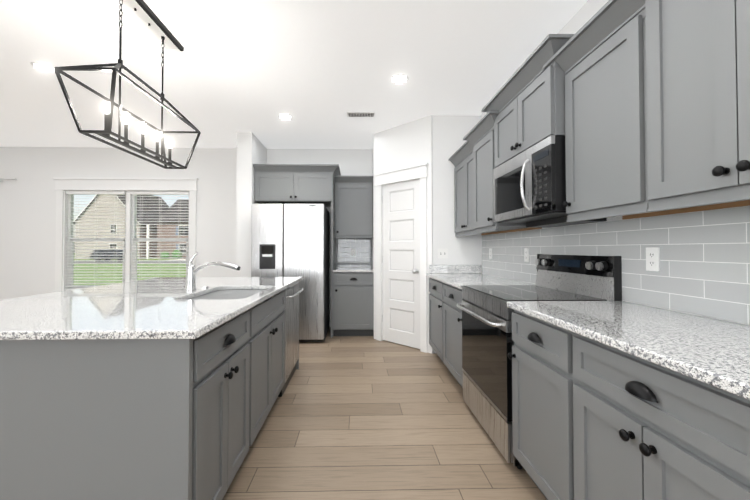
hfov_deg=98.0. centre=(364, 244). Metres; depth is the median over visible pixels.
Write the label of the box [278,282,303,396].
dishwasher
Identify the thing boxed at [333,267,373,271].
countertop
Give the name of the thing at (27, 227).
wall
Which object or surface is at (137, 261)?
street
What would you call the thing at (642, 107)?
upper cabinet
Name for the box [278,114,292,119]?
recessed light
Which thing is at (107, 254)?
car
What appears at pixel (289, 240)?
refrigerator
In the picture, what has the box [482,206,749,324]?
tile backsplash
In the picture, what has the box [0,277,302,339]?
island countertop
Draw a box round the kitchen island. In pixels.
[0,280,303,499]
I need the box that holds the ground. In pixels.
[74,253,185,284]
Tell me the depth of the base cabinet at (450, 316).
2.86 m
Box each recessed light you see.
[30,62,54,72]
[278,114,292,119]
[390,74,408,83]
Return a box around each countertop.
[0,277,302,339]
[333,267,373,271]
[427,273,534,288]
[507,301,749,400]
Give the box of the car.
[90,250,122,261]
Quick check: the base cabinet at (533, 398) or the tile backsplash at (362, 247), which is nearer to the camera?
the base cabinet at (533, 398)
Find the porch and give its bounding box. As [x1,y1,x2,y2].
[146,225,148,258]
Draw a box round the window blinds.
[65,191,188,289]
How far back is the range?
1.99 m
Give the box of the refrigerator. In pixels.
[251,203,329,341]
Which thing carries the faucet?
on the island countertop at (156, 308)
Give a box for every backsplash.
[336,238,371,266]
[429,265,480,272]
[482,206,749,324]
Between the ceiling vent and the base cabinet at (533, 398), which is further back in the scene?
the ceiling vent
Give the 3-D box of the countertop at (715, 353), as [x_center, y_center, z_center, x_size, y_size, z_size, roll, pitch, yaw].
[1.101,0.301,0.573,0.632,0.030,2.362,0,-1,-1]
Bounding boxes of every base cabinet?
[333,267,373,335]
[429,277,438,356]
[439,281,506,387]
[508,309,554,499]
[551,325,726,499]
[723,393,749,499]
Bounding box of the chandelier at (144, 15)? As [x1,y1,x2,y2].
[53,0,200,168]
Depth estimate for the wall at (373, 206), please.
4.68 m
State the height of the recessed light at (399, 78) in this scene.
0.006 m
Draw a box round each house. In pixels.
[73,195,168,258]
[156,200,188,258]
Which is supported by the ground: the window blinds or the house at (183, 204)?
the house at (183, 204)
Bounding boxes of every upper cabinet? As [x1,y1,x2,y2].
[253,164,336,207]
[333,176,372,235]
[452,148,491,235]
[468,116,535,231]
[492,44,571,171]
[560,4,699,219]
[620,0,749,207]
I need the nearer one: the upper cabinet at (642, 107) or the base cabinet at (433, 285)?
the upper cabinet at (642, 107)
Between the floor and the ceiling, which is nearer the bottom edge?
the floor
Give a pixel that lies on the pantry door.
(401, 261)
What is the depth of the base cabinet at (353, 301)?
4.42 m
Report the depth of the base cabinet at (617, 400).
0.98 m
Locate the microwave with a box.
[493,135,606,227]
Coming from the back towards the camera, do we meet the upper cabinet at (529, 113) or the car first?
the car
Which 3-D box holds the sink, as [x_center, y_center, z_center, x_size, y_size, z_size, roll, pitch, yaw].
[-0.884,0.450,2.147,0.429,0.242,0.704,0,-1,-1]
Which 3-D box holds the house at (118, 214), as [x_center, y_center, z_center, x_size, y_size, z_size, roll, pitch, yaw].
[-44.363,-3.854,63.609,11.700,13.050,15.800,0,-1,-1]
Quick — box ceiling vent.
[347,112,374,116]
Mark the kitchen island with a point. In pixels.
(166, 388)
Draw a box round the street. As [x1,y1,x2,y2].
[74,259,185,262]
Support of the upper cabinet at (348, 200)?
attached to the wall at (27, 227)
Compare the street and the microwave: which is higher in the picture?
the microwave
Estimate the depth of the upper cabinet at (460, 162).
3.53 m
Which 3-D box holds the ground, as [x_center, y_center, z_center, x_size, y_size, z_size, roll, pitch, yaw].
[-31.711,3.054,81.960,220.000,0.200,154.650,0,-1,-1]
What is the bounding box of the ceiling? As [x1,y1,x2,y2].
[0,0,587,148]
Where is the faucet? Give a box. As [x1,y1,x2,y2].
[184,252,239,291]
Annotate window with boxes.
[50,177,198,292]
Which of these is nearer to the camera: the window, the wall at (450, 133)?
the wall at (450, 133)
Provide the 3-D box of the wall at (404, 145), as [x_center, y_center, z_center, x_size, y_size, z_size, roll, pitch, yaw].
[0.484,-0.119,4.097,0.903,2.750,0.100,-1,-1,44]
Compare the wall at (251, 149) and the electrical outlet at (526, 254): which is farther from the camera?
the wall at (251, 149)
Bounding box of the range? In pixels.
[456,254,621,468]
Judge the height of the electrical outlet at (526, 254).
0.114 m
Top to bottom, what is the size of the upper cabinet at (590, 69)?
0.845 m
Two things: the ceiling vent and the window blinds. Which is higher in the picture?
the ceiling vent
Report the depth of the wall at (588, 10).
2.06 m
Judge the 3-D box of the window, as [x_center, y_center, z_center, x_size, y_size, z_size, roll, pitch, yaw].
[-3.619,-0.088,4.992,2.150,1.845,0.171,0,-1,-1]
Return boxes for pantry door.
[374,162,428,352]
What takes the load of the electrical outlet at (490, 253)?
attached to the tile backsplash at (704, 263)
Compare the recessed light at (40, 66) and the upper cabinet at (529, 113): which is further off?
the recessed light at (40, 66)
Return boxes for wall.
[0,147,371,326]
[236,132,266,276]
[372,141,373,268]
[374,115,432,353]
[432,115,481,352]
[481,0,749,325]
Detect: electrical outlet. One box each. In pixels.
[489,248,491,258]
[524,248,528,261]
[646,247,659,270]
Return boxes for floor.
[222,327,546,499]
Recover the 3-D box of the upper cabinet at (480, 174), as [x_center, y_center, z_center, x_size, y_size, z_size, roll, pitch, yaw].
[1.188,-0.562,2.801,0.381,0.845,0.528,0,-1,-1]
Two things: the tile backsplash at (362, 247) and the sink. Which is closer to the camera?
the sink
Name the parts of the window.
glass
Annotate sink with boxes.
[184,288,259,299]
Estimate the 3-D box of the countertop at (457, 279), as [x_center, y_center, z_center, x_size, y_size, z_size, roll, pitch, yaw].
[1.045,0.341,3.140,0.632,0.030,1.238,0,-1,-1]
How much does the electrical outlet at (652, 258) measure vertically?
0.114 m
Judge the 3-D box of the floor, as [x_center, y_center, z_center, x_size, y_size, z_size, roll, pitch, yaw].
[-2.468,1.234,-0.545,8.080,0.100,11.270,0,-1,-1]
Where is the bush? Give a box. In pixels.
[160,250,181,258]
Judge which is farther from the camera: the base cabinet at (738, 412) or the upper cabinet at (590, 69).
the upper cabinet at (590, 69)
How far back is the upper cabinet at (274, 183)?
4.43 m
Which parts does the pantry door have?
knob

